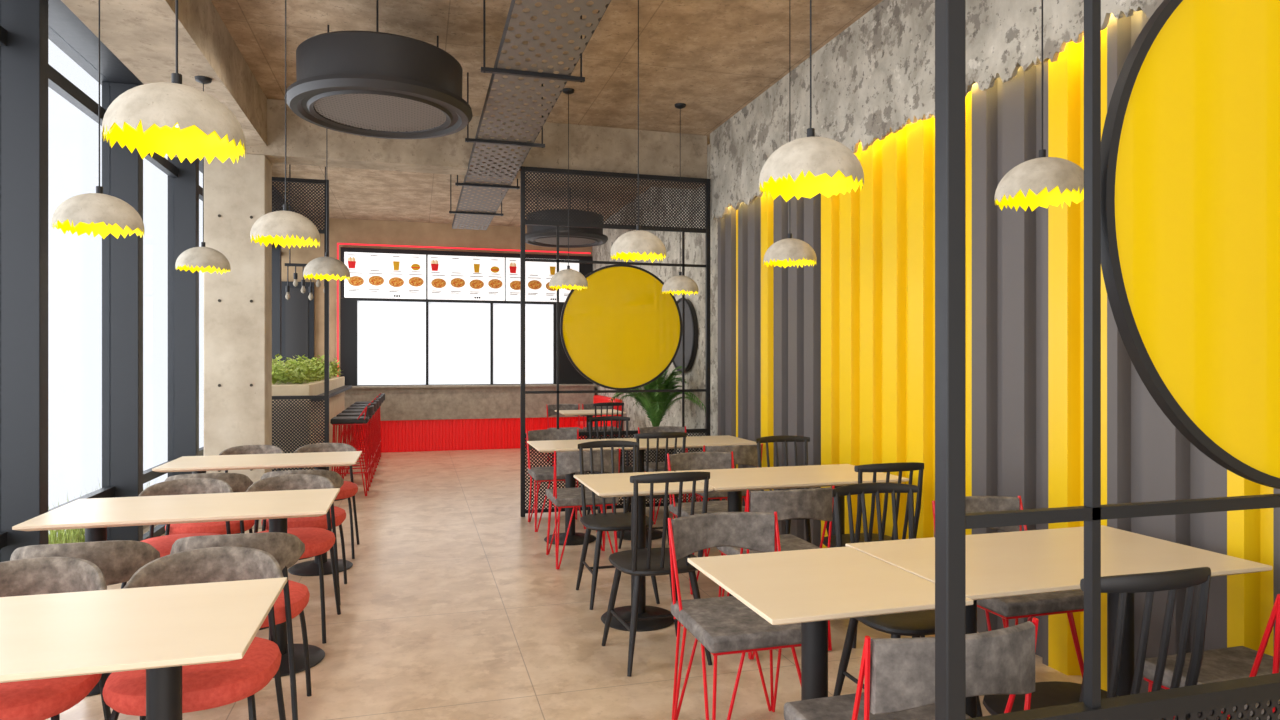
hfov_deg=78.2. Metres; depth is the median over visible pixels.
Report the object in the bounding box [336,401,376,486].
bar stool
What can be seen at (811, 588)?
dining table
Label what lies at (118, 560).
cafe chair
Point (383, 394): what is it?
bar stool
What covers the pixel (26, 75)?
window
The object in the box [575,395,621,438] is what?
banquette
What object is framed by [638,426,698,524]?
wire chair
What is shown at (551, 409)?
wire chair
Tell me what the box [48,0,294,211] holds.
wall
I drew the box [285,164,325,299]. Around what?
lamp
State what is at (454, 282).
picture
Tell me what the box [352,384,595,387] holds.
countertop
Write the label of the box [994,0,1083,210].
pendant lamp
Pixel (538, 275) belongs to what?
menu board
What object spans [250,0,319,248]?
pendant lamp
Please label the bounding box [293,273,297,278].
socket
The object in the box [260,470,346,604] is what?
cafe chair
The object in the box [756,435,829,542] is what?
spindle chair
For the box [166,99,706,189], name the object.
ceiling beam
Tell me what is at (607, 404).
spindle chair
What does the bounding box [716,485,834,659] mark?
wire chair
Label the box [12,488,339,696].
dining table
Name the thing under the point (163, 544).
cafe chair
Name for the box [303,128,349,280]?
pendant lamp
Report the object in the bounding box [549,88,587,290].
pendant lamp
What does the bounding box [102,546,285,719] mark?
cafe chair
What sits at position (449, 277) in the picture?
menu board
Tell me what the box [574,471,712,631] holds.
dining table
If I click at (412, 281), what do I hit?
picture
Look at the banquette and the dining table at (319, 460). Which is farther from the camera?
the banquette
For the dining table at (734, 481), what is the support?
on the floor
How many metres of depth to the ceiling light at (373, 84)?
4.71 m
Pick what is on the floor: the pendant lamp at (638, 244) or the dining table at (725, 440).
the dining table at (725, 440)
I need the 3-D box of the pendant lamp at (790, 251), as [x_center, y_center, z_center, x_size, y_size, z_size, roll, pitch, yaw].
[0.896,-1.375,4.705,0.314,1.630,0.314,0,0,-16]
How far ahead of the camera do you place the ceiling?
5.68 m
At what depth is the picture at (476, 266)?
12.62 m
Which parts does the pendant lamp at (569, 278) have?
lamp shade, lamp shade, cord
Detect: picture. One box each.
[348,261,355,267]
[348,276,363,285]
[368,276,383,285]
[389,277,403,286]
[393,261,399,269]
[408,277,423,286]
[411,264,419,269]
[431,264,438,270]
[431,278,445,287]
[450,278,464,287]
[469,279,483,288]
[474,264,479,272]
[488,279,501,288]
[491,266,498,272]
[509,266,516,272]
[528,280,541,289]
[550,266,555,274]
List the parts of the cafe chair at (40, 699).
seat, backrest, leg, leg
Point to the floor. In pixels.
(453, 606)
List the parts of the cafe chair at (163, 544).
leg, seat, backrest, leg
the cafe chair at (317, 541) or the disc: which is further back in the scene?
the disc
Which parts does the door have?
glass panel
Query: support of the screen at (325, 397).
on the floor
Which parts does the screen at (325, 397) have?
rail, rail, panel, panel, post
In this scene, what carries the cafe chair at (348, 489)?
on the floor
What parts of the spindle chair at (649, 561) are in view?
leg, leg, seat, rail, leg, leg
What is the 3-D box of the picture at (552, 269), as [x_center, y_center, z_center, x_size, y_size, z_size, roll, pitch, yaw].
[-1.438,-1.470,12.957,0.100,0.140,0.001,0,0,-16]
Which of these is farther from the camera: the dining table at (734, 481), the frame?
the frame
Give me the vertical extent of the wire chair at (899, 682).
0.798 m
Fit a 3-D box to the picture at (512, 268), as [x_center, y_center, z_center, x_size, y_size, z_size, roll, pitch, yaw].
[-2.062,-1.465,12.780,0.120,0.110,0.001,0,0,-16]
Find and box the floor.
[45,448,1081,719]
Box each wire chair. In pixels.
[526,429,586,531]
[546,404,584,465]
[546,449,620,568]
[582,404,618,438]
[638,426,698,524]
[667,451,744,594]
[668,512,800,719]
[688,443,762,556]
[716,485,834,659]
[784,617,1038,719]
[932,496,1083,678]
[1142,594,1279,719]
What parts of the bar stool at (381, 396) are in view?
leg, seat, leg, leg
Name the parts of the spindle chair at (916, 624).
leg, rail, seat, leg, leg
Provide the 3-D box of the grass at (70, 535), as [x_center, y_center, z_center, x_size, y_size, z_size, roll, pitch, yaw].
[-3.629,1.240,4.166,0.455,0.540,6.000,0,0,-16]
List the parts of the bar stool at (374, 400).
leg, leg, seat, leg, leg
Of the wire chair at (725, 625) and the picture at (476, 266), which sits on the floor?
the wire chair at (725, 625)
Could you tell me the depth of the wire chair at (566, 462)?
5.32 m
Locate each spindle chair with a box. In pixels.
[576,440,659,609]
[586,402,623,464]
[587,416,632,514]
[602,472,711,676]
[618,432,686,548]
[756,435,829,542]
[823,462,924,647]
[832,482,982,716]
[983,567,1210,719]
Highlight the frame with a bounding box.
[337,243,590,376]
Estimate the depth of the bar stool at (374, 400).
9.38 m
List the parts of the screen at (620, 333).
post, rail, slim rail, slim rail, rail, rail, panel, panel, rail, post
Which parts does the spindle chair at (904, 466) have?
leg, seat, rail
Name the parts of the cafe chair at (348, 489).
backrest, seat, leg, leg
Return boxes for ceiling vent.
[525,189,607,247]
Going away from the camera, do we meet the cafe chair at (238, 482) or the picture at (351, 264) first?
the cafe chair at (238, 482)
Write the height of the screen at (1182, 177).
3.150 m
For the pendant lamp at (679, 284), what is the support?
hanging from the ceiling
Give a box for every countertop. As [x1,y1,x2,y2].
[345,386,593,420]
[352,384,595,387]
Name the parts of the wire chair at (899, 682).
seat, backrest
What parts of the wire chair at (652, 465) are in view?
seat, leg, backrest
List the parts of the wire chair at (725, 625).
leg, backrest, leg, seat, seat frame, leg, leg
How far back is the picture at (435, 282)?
12.46 m
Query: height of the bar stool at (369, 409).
0.929 m
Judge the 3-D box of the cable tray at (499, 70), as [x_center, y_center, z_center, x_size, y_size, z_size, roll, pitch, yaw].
[-0.852,-1.925,5.424,0.610,0.530,9.900,0,0,-16]
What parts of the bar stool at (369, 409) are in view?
leg, leg, seat, seat frame, leg, leg, backrest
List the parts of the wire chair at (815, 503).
leg, leg, seat, backrest, leg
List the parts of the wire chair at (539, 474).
leg, leg, backrest, seat frame, seat, leg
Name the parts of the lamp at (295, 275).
bulb, rod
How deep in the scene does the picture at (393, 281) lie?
12.28 m
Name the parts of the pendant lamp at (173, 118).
lamp shade, lamp shade, cord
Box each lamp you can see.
[52,0,144,238]
[102,0,245,163]
[175,75,230,273]
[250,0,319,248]
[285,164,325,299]
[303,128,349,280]
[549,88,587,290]
[610,0,665,262]
[662,103,698,295]
[759,0,863,201]
[763,0,816,267]
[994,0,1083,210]
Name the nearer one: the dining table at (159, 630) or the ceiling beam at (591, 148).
the dining table at (159, 630)
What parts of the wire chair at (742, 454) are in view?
leg, seat frame, seat, backrest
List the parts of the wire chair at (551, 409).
backrest, seat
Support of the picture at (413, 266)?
on the menu board at (372, 275)
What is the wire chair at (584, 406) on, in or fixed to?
on the floor
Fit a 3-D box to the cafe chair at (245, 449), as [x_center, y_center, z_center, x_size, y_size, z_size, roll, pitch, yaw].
[-2.777,1.019,5.591,0.470,0.787,0.497,0,0,-17]
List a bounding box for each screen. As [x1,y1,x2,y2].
[272,177,328,470]
[520,166,709,516]
[935,0,1279,719]
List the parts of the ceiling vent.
perforated plate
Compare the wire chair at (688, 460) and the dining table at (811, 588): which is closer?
the dining table at (811, 588)
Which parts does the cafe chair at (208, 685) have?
leg, seat, backrest, leg, leg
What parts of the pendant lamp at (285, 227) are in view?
lamp shade, lamp shade, cord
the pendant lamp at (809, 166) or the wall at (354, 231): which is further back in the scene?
the wall at (354, 231)
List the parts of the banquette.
seat, backrest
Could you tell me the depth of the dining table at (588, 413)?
10.09 m
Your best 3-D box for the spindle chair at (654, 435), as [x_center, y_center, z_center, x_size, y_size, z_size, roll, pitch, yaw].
[0.098,0.958,5.720,0.416,0.907,0.470,0,0,-16]
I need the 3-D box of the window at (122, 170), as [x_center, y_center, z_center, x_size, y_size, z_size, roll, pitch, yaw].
[-3.745,-0.240,6.072,0.220,3.300,1.470,0,0,-16]
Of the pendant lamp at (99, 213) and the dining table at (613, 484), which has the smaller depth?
the pendant lamp at (99, 213)
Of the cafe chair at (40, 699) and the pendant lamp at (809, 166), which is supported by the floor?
the cafe chair at (40, 699)
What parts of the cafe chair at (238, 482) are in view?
leg, backrest, seat, leg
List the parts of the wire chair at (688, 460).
leg, backrest, seat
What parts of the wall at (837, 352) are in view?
corrugated panel, corrugated panel, corrugated panel, corrugated panel, corrugated panel, corrugated panel, corrugated panel, corrugated panel, corrugated panel, corrugated panel, corrugated panel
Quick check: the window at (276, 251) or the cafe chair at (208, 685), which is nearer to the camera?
the cafe chair at (208, 685)
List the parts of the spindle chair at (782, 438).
rail, leg, leg, leg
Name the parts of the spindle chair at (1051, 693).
seat, rail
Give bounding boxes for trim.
[340,247,591,302]
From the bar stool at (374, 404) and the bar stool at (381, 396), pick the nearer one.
the bar stool at (374, 404)
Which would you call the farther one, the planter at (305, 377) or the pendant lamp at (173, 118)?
the planter at (305, 377)
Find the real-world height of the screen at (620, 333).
3.150 m
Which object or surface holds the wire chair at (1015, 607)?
on the floor
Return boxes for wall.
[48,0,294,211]
[281,217,591,443]
[592,0,1279,719]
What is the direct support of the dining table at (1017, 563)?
on the floor
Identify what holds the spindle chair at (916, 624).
on the floor
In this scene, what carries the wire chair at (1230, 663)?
on the floor
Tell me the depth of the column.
6.54 m
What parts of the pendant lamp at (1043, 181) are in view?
lamp shade, lamp shade, cord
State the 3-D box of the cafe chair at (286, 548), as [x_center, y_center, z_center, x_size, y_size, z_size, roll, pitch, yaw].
[-1.531,1.019,3.039,0.470,0.787,0.497,0,0,-15]
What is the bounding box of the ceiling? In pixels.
[211,0,882,226]
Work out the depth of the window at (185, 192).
6.78 m
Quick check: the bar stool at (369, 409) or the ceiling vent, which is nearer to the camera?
the bar stool at (369, 409)
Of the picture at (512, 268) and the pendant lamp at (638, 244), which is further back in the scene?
the picture at (512, 268)
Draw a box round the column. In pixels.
[204,154,271,528]
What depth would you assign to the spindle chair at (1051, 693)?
1.91 m
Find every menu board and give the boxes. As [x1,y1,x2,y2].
[344,252,425,298]
[428,255,504,300]
[506,258,578,301]
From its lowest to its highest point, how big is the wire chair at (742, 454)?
0.798 m
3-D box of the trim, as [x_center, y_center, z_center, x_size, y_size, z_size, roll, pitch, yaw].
[-2.717,-1.350,12.704,3.970,0.780,0.065,0,0,-16]
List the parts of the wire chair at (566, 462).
leg, leg, seat, seat frame, backrest, leg, leg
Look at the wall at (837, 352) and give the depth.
4.43 m
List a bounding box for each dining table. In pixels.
[0,577,286,719]
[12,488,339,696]
[152,451,361,575]
[527,439,618,545]
[555,409,625,471]
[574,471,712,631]
[601,435,756,539]
[675,464,908,595]
[688,546,972,699]
[846,525,1271,717]
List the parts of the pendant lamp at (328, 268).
lamp shade, cord, lamp shade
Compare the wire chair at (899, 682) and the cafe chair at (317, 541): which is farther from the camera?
the cafe chair at (317, 541)
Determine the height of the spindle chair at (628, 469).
0.907 m
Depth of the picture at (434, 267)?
12.44 m
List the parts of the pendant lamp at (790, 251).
cord, lamp shade, lamp shade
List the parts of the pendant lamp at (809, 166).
cord, lamp shade, lamp shade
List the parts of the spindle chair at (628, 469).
rail, seat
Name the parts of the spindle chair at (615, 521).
leg, leg, rail, seat, leg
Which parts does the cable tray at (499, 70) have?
hanger rod, hanger rod, hanger rod, hanger rod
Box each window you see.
[0,0,114,561]
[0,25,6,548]
[102,81,177,540]
[168,156,203,476]
[272,242,280,360]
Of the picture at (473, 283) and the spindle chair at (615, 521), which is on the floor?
the spindle chair at (615, 521)
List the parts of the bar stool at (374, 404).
leg, leg, seat, leg, leg, backrest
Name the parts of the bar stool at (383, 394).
seat, leg, leg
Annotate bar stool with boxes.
[330,404,373,495]
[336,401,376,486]
[341,399,378,479]
[346,397,380,472]
[350,395,382,464]
[354,393,384,459]
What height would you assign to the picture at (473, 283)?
0.156 m
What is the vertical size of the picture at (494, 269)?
0.105 m
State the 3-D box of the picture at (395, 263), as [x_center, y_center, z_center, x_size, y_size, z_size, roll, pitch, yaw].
[-3.803,-1.470,12.284,0.100,0.140,0.001,0,0,-16]
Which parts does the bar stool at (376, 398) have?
leg, seat, leg, leg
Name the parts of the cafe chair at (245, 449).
backrest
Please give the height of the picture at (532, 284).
0.156 m
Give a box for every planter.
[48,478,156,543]
[272,354,351,470]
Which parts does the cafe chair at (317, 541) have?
leg, backrest, seat, leg, leg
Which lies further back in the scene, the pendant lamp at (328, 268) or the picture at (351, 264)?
the picture at (351, 264)
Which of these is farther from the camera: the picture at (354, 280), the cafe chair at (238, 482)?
the picture at (354, 280)
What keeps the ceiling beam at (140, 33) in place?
attached to the ceiling
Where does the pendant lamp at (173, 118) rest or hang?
hanging from the ceiling
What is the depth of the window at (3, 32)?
3.91 m
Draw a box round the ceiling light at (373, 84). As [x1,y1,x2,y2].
[286,0,471,138]
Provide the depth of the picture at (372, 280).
12.20 m
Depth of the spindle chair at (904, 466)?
3.88 m
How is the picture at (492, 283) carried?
attached to the menu board at (449, 277)
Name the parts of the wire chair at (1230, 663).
leg, seat frame, seat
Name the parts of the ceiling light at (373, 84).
hanger rod, perforated plate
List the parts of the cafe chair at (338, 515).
leg, backrest, seat, leg, leg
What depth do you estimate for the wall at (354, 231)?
12.34 m
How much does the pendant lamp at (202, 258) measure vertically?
1.233 m
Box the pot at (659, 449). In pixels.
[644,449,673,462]
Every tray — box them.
[449,0,610,229]
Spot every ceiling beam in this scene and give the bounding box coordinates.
[61,0,266,145]
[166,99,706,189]
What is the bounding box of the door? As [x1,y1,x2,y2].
[281,281,313,365]
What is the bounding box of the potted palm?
[608,366,704,462]
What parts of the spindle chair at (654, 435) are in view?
leg, seat, rail, leg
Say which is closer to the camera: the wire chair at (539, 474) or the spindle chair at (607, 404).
the wire chair at (539, 474)
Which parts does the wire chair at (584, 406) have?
backrest, seat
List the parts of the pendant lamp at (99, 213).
lamp shade, lamp shade, cord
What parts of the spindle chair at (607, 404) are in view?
rail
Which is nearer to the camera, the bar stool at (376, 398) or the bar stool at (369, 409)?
the bar stool at (369, 409)
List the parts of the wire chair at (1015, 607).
backrest, leg, leg, seat, seat frame, leg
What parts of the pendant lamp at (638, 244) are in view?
lamp shade, lamp shade, cord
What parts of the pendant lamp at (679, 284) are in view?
lamp shade, lamp shade, cord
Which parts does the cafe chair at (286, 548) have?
backrest, seat, leg, leg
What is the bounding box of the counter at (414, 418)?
[345,384,595,452]
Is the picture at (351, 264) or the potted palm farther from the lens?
the picture at (351, 264)
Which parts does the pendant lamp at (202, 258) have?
lamp shade, lamp shade, cord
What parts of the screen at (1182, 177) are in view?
post, slim rail, rail, panel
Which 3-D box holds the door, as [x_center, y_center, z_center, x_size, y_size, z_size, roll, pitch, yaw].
[-5.221,0.110,11.986,0.480,2.600,0.075,0,0,-16]
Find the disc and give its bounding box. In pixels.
[673,298,697,371]
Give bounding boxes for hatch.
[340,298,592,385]
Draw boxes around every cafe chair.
[0,557,110,719]
[10,540,159,585]
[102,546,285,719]
[121,478,232,588]
[165,473,254,534]
[170,532,311,719]
[219,445,283,472]
[246,474,340,643]
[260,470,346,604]
[294,443,359,558]
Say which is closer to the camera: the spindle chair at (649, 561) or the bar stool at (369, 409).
the spindle chair at (649, 561)
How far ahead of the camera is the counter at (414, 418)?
12.27 m

